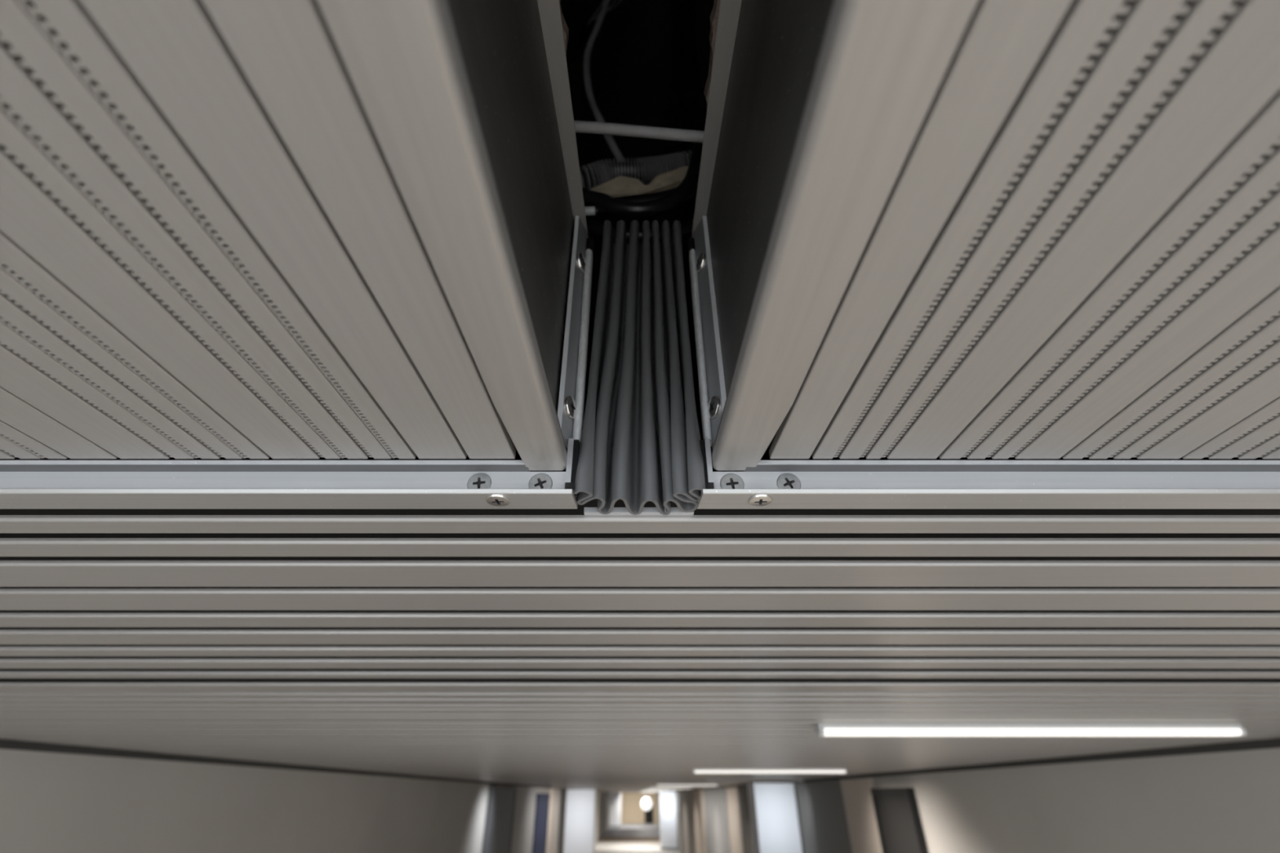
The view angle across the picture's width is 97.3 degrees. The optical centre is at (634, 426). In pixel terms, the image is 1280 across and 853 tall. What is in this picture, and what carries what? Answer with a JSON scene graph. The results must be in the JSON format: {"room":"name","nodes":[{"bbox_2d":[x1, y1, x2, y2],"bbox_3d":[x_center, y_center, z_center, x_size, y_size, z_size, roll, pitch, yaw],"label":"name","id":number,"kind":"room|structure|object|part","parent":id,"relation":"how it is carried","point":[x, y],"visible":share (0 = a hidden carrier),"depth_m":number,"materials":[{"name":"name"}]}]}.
{"room":"corridor","nodes":[
{"label":"corridor","id":0,"kind":"room"},
{"bbox_2d":[0,457,609,852],"bbox_3d":[-2.340,18.367,27.658,0.200,4.300,69.600,0,-33,0],"label":"wall","id":1,"kind":"structure","parent":0,"point":[51,802],"depth_m":3.08,"materials":[{"name":"grey paint"}]},
{"bbox_2d":[0,460,577,509],"bbox_3d":[-1.124,0.039,0.371,2.172,0.024,0.027,0,-33,0],"label":"trim","id":2,"kind":"structure","parent":1,"relation":"attached to","point":[24,484],"depth_m":0.37,"materials":[{"name":"metal"}]},
{"bbox_2d":[0,739,608,792],"bbox_3d":[-2.215,18.573,28.700,0.050,0.025,67.630,0,-33,0],"label":"trim","id":3,"kind":"structure","parent":1,"relation":"attached to","point":[4,744],"depth_m":2.74,"materials":[{"name":"grey metal"}]},
{"bbox_2d":[481,786,516,852],"bbox_3d":[-2.190,7.170,8.873,0.100,2.500,2.100,0,-33,0],"label":"door","id":4,"kind":"structure","parent":1,"relation":"in","point":[501,801],"depth_m":9.15,"materials":[{"name":"grey"}]},
{"bbox_2d":[511,786,537,852],"bbox_3d":[-2.225,8.498,10.932,0.030,2.530,2.700,0,-33,0],"label":"wall panel","id":5,"kind":"object","parent":1,"relation":"attached to","point":[526,797],"visible":1,"depth_m":11.30,"materials":[{"name":"grey"}]},
{"bbox_2d":[532,793,550,852],"bbox_3d":[-2.190,9.883,12.954,0.100,2.420,2.100,0,-33,0],"label":"door","id":6,"kind":"structure","parent":1,"relation":"in","point":[542,803],"depth_m":13.20,"materials":[{"name":"blue"}]},
{"bbox_2d":[546,788,560,852],"bbox_3d":[-2.225,11.164,15.014,0.030,2.530,2.650,0,-33,0],"label":"wall panel","id":7,"kind":"object","parent":1,"relation":"attached to","point":[554,797],"visible":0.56,"depth_m":15.26,"materials":[{"name":"beige"}]},
{"bbox_2d":[561,0,626,68],"bbox_3d":[-0.177,-0.940,1.272,0.428,0.826,0.106,0,-33,0],"label":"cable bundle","id":8,"kind":"object","parent":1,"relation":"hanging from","point":[580,16],"visible":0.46,"depth_m":1.21,"materials":[{"name":"black"}]},
{"bbox_2d":[582,0,626,161],"bbox_3d":[-0.014,-0.716,1.017,0.146,0.957,0.011,0,-33,0],"label":"cable","id":9,"kind":"object","parent":8,"relation":"hanging from","point":[609,139],"visible":0.7,"depth_m":0.91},
{"bbox_2d":[597,836,660,842],"bbox_3d":[0.000,26.429,35.889,5.200,0.204,5.000,0,-33,0],"label":"trim","id":10,"kind":"structure","parent":1,"relation":"attached to","point":[603,839],"depth_m":35.78,"materials":[{"name":"beige"}]},
{"bbox_2d":[601,823,660,836],"bbox_3d":[0.000,34.087,47.609,5.200,0.200,23.000,0,-33,0],"label":"floor","id":11,"kind":"structure","parent":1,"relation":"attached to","point":[626,829],"depth_m":44.77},
{"bbox_2d":[608,792,621,827],"bbox_3d":[-1.700,33.983,49.946,1.020,2.530,0.830,0,-33,0],"label":"pillar","id":12,"kind":"structure","parent":11,"relation":"on","point":[615,797],"depth_m":49.60,"materials":[{"name":"white paint"}]},
{"bbox_2d":[303,0,966,471],"bbox_3d":[0.000,16.428,28.805,4.880,0.200,69.800,0,-33,0],"label":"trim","id":13,"kind":"structure","parent":1,"relation":"attached to","point":[633,76],"depth_m":1.82,"materials":[{"name":"grey concrete"}]},
{"bbox_3d":[0.097,-0.798,1.119,0.068,1.241,0.052,0,-33,0],"label":"pipe","id":14,"kind":"object","parent":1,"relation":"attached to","visible":0},
{"bbox_2d":[579,150,692,189],"bbox_3d":[-0.001,-0.319,0.722,0.564,0.148,0.033,0,-33,0],"label":"conduit","id":15,"kind":"object","parent":14,"relation":"attached to","point":[594,174],"visible":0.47,"depth_m":0.72,"materials":[{"name":"black plastic"}]},
{"bbox_2d":[594,842,679,852],"bbox_3d":[0.000,11.117,12.446,5.200,0.200,51.000,0,-33,0],"label":"floor","id":16,"kind":"structure","parent":0,"point":[600,847],"depth_m":29.89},
{"bbox_2d":[563,789,596,852],"bbox_3d":[-1.610,12.162,16.542,0.860,2.530,0.830,0,-33,0],"label":"pillar","id":17,"kind":"structure","parent":16,"relation":"on","point":[580,806],"depth_m":16.48,"materials":[{"name":"white paint"}]},
{"bbox_2d":[659,791,677,850],"bbox_3d":[1.775,20.858,29.853,0.850,2.530,0.830,0,-33,0],"label":"pillar","id":18,"kind":"structure","parent":16,"relation":"on","point":[668,842],"depth_m":29.49,"materials":[{"name":"white paint"}]},
{"bbox_2d":[746,783,802,852],"bbox_3d":[1.915,6.132,7.312,0.570,2.530,0.580,0,-33,0],"label":"window","id":19,"kind":"structure","parent":16,"relation":"on","point":[774,820],"depth_m":7.58,"materials":[{"name":"white glass"}]},
{"bbox_2d":[621,792,657,823],"bbox_3d":[0.000,37.481,56.918,5.200,4.300,0.300,0,-33,0],"label":"wall","id":20,"kind":"structure","parent":0,"point":[632,811],"depth_m":56.33,"materials":[{"name":"beige paint"}]},
{"bbox_2d":[644,804,653,823],"bbox_3d":[1.425,38.528,56.007,0.850,1.550,0.080,0,-33,0],"label":"door","id":21,"kind":"structure","parent":20,"relation":"in","point":[648,814],"depth_m":55.85,"materials":[{"name":"black"}]},
{"bbox_2d":[0,497,1279,792],"bbox_3d":[0.000,18.544,28.716,4.480,0.040,67.634,0,-33,0],"label":"ceiling","id":22,"kind":"structure","parent":0,"point":[571,649],"depth_m":0.70,"materials":[{"name":"grey metal"}]},
{"bbox_2d":[0,0,594,497],"bbox_3d":[-1.123,-0.569,-0.373,2.175,0.322,1.934,0,-33,0],"label":"ceiling panel","id":23,"kind":"object","parent":22,"relation":"attached to","point":[229,228],"depth_m":0.23,"materials":[{"name":"grey metal"}]},
{"bbox_3d":[-0.087,-0.576,-0.373,0.002,0.311,1.927,-1,-33,2],"label":"plate","id":24,"kind":"part","parent":23,"relation":"part of","materials":[{"name":"grey metal"}]},
{"bbox_2d":[559,0,568,55],"bbox_3d":[-0.052,-0.305,0.298,0.020,0.042,0.205,0,-33,0],"label":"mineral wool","id":25,"kind":"object","parent":23,"relation":"on","point":[566,30],"visible":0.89,"depth_m":0.37,"materials":[{"name":"grey"}]},
{"bbox_3d":[-0.043,0.023,0.377,0.004,0.034,0.003,0,-33,0],"label":"plate","id":26,"kind":"part","parent":23,"relation":"part of","materials":[{"name":"metal"}]},
{"bbox_3d":[-0.048,-0.086,0.449,0.004,0.228,0.023,-8,-34,13],"label":"bracket plate","id":27,"kind":"part","parent":23,"relation":"part of","materials":[{"name":"metal"}]},
{"bbox_3d":[-0.044,-0.070,0.439,0.011,0.266,0.027,-8,-34,13],"label":"clamp bracket","id":28,"kind":"part","parent":23,"relation":"part of","materials":[{"name":"silver metal"}]},
{"bbox_2d":[573,220,705,515],"bbox_3d":[0.003,-0.068,0.454,0.086,0.284,0.044,0,-33,0],"label":"expansion bellows","id":29,"kind":"object","parent":23,"relation":"attached to","point":[640,444],"visible":1,"depth_m":0.42,"materials":[{"name":"grey rubber"}]},
{"bbox_2d":[586,220,693,241],"bbox_3d":[0.011,-0.226,0.604,0.382,0.092,0.023,0,-33,-1],"label":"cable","id":30,"kind":"object","parent":29,"relation":"on","point":[595,228],"visible":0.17,"depth_m":0.58,"materials":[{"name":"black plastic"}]},
{"bbox_2d":[582,183,697,217],"bbox_3d":[0.000,-0.281,0.634,0.408,0.135,0.025,0,-33,0],"label":"cable","id":31,"kind":"object","parent":30,"relation":"on","point":[653,196],"visible":0.1,"depth_m":0.60,"materials":[{"name":"black plastic"}]},
{"bbox_2d":[590,166,688,197],"bbox_3d":[0.015,-0.288,0.672,0.154,0.071,0.021,0,-33,0],"label":"foam piece","id":32,"kind":"object","parent":31,"relation":"on","point":[620,186],"visible":0.47,"depth_m":0.66,"materials":[{"name":"beige"}]},
{"bbox_2d":[582,87,706,217],"bbox_3d":[-0.044,-0.323,0.632,0.274,0.270,0.030,2,-33,-4],"label":"cable","id":33,"kind":"object","parent":29,"relation":"on","point":[608,204],"visible":0.66,"depth_m":0.56,"materials":[{"name":"black plastic"}]},
{"bbox_2d":[584,206,597,215],"bbox_3d":[-0.099,-0.214,0.560,0.123,0.011,0.008,0,-33,0],"label":"stub","id":34,"kind":"object","parent":33,"relation":"attached to","point":[589,211],"visible":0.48,"depth_m":0.56,"materials":[{"name":"white metal"}]},
{"bbox_2d":[640,792,652,810],"bbox_3d":[1.050,33.245,49.950,1.000,1.338,1.000,0,-33,0],"label":"globe lamp","id":35,"kind":"object","parent":22,"relation":"hanging from","point":[646,803],"visible":0.97,"depth_m":49.55,"materials":[{"name":"white glass"}]},
{"bbox_2d":[643,790,668,791],"bbox_3d":[0.985,16.572,25.634,1.150,0.028,0.050,0,-33,0],"label":"recessed light","id":36,"kind":"object","parent":22,"relation":"in","point":[643,790],"visible":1,"depth_m":25.61,"materials":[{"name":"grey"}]},
{"bbox_2d":[645,789,677,790],"bbox_3d":[0.985,13.290,20.611,1.150,0.028,0.050,0,-33,0],"label":"recessed light","id":37,"kind":"object","parent":22,"relation":"in","point":[646,789],"visible":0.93,"depth_m":20.59,"materials":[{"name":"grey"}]},
{"bbox_2d":[649,787,691,788],"bbox_3d":[0.985,10.009,15.588,1.150,0.028,0.050,0,-33,0],"label":"recessed light","id":38,"kind":"object","parent":22,"relation":"in","point":[650,788],"visible":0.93,"depth_m":15.57,"materials":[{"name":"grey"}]},
{"bbox_2d":[656,784,718,786],"bbox_3d":[0.985,6.727,10.565,1.150,0.028,0.050,0,-33,0],"label":"recessed light","id":39,"kind":"object","parent":22,"relation":"in","point":[656,784],"visible":0.93,"depth_m":10.54,"materials":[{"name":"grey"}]},
{"bbox_2d":[657,785,717,786],"bbox_3d":[0.985,6.731,10.562,1.126,0.017,0.048,0,-33,0],"label":"diffuser","id":40,"kind":"object","parent":39,"relation":"attached to","point":[657,785],"depth_m":10.54,"materials":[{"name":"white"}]},
{"bbox_2d":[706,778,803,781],"bbox_3d":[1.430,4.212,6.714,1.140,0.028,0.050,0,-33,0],"label":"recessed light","id":41,"kind":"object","parent":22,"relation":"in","point":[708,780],"visible":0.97,"depth_m":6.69,"materials":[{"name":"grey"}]},
{"bbox_2d":[707,779,801,781],"bbox_3d":[1.430,4.215,6.711,1.116,0.017,0.048,0,-33,0],"label":"diffuser","id":42,"kind":"object","parent":41,"relation":"attached to","point":[708,780],"depth_m":6.69,"materials":[{"name":"grey"}]},
{"bbox_2d":[692,768,847,773],"bbox_3d":[1.012,2.587,4.227,1.151,0.028,0.050,0,-33,0],"label":"recessed light","id":43,"kind":"object","parent":22,"relation":"in","point":[694,771],"visible":1,"depth_m":4.21,"materials":[{"name":"grey plastic"}]},
{"bbox_2d":[694,770,845,773],"bbox_3d":[1.012,2.591,4.225,1.127,0.017,0.048,0,-33,0],"label":"diffuser","id":44,"kind":"object","parent":43,"relation":"attached to","point":[695,771],"depth_m":4.20,"materials":[{"name":"white plastic"}]},
{"bbox_2d":[687,0,1279,488],"bbox_3d":[1.127,-0.570,-0.374,2.166,0.322,1.932,0,-33,0],"label":"ceiling panel","id":45,"kind":"object","parent":22,"relation":"attached to","point":[942,228],"depth_m":0.23,"materials":[{"name":"grey metal"}]},
{"bbox_2d":[573,120,704,142],"bbox_3d":[0.000,-0.282,0.543,0.601,0.076,0.010,0,-33,0],"label":"rod","id":46,"kind":"object","parent":45,"relation":"on","point":[584,126],"visible":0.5,"depth_m":0.54,"materials":[{"name":"grey metal"}]},
{"bbox_3d":[0.054,-0.070,0.439,0.019,0.266,0.024,0,-33,0],"label":"clamp bracket","id":47,"kind":"part","parent":45,"relation":"part of","materials":[{"name":"silver metal"}]},
{"bbox_3d":[0.058,-0.086,0.449,0.004,0.228,0.024,9,-34,-14],"label":"bracket plate","id":48,"kind":"part","parent":45,"relation":"part of","materials":[{"name":"metal"}]},
{"bbox_3d":[0.050,0.023,0.377,0.003,0.034,0.003,0,-33,0],"label":"plate","id":49,"kind":"part","parent":45,"relation":"part of","materials":[{"name":"metal"}]},
{"bbox_2d":[703,0,719,109],"bbox_3d":[0.057,-0.296,0.316,0.019,0.047,0.245,0,-33,0],"label":"mineral wool","id":50,"kind":"object","parent":45,"relation":"on","point":[713,17],"visible":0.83,"depth_m":0.37,"materials":[{"name":"grey"}]},
{"bbox_3d":[0.080,-0.576,-0.373,0.002,0.311,1.926,1,-33,-1],"label":"plate","id":51,"kind":"part","parent":45,"relation":"part of","materials":[{"name":"grey metal"}]},
{"bbox_2d":[814,724,1247,737],"bbox_3d":[1.073,0.832,1.540,1.149,0.028,0.050,0,-33,0],"label":"recessed light","id":52,"kind":"object","parent":22,"relation":"in","point":[820,730],"visible":1,"depth_m":1.52,"materials":[{"name":"grey"}]},
{"bbox_2d":[823,728,1242,736],"bbox_3d":[1.073,0.835,1.538,1.125,0.017,0.048,0,-33,0],"label":"diffuser","id":53,"kind":"object","parent":52,"relation":"attached to","point":[827,731],"depth_m":1.52,"materials":[{"name":"white plastic"}]},
{"bbox_2d":[657,457,1279,852],"bbox_3d":[2.340,18.367,27.658,0.200,4.300,69.600,0,-33,0],"label":"wall","id":54,"kind":"structure","parent":0,"point":[1224,802],"depth_m":2.70,"materials":[{"name":"grey paint"}]},
{"bbox_2d":[692,789,706,852],"bbox_3d":[2.225,13.857,19.137,0.030,2.530,4.000,0,-33,0],"label":"wall panel","id":55,"kind":"object","parent":54,"relation":"attached to","point":[700,842],"visible":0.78,"depth_m":19.06,"materials":[{"name":"beige"}]},
{"bbox_2d":[703,788,730,852],"bbox_3d":[2.225,11.287,15.202,0.030,2.530,5.200,0,-33,0],"label":"wall panel","id":56,"kind":"object","parent":54,"relation":"attached to","point":[717,824],"visible":0.88,"depth_m":15.09,"materials":[{"name":"grey"}]},
{"bbox_2d":[725,786,743,852],"bbox_3d":[2.225,9.318,12.188,0.030,2.530,1.800,0,-33,0],"label":"wall panel","id":57,"kind":"object","parent":54,"relation":"attached to","point":[732,793],"visible":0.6,"depth_m":12.50,"materials":[{"name":"beige"}]},
{"bbox_2d":[737,786,753,852],"bbox_3d":[2.225,8.142,10.388,0.030,2.530,2.300,0,-33,0],"label":"wall panel","id":58,"kind":"object","parent":54,"relation":"attached to","point":[743,791],"visible":0.4,"depth_m":11.21,"materials":[{"name":"grey"}]},
{"bbox_2d":[795,780,852,852],"bbox_3d":[2.225,5.421,6.223,0.030,2.530,1.950,0,-33,0],"label":"wall panel","id":59,"kind":"object","parent":54,"relation":"attached to","point":[823,816],"visible":1,"depth_m":6.57,"materials":[{"name":"grey"}]},
{"bbox_2d":[840,777,882,852],"bbox_3d":[2.225,4.614,4.989,0.030,2.530,0.900,0,-33,0],"label":"wall panel","id":60,"kind":"object","parent":54,"relation":"attached to","point":[864,833],"visible":1,"depth_m":5.49,"materials":[{"name":"beige"}]},
{"bbox_2d":[870,787,928,852],"bbox_3d":[2.190,4.150,4.199,0.100,2.445,0.830,0,-33,0],"label":"door","id":61,"kind":"structure","parent":54,"relation":"in","point":[898,818],"depth_m":4.69,"materials":[{"name":"black"}]},
{"bbox_2d":[670,737,1279,791],"bbox_3d":[2.215,18.573,28.700,0.050,0.025,67.630,0,-33,0],"label":"trim","id":62,"kind":"structure","parent":54,"relation":"attached to","point":[1270,743],"depth_m":2.67,"materials":[{"name":"grey metal"}]},
{"bbox_2d":[697,460,1279,509],"bbox_3d":[1.126,0.039,0.371,2.168,0.024,0.027,0,-33,0],"label":"trim","id":63,"kind":"structure","parent":54,"relation":"attached to","point":[771,484],"depth_m":0.37,"materials":[{"name":"metal"}]}
]}

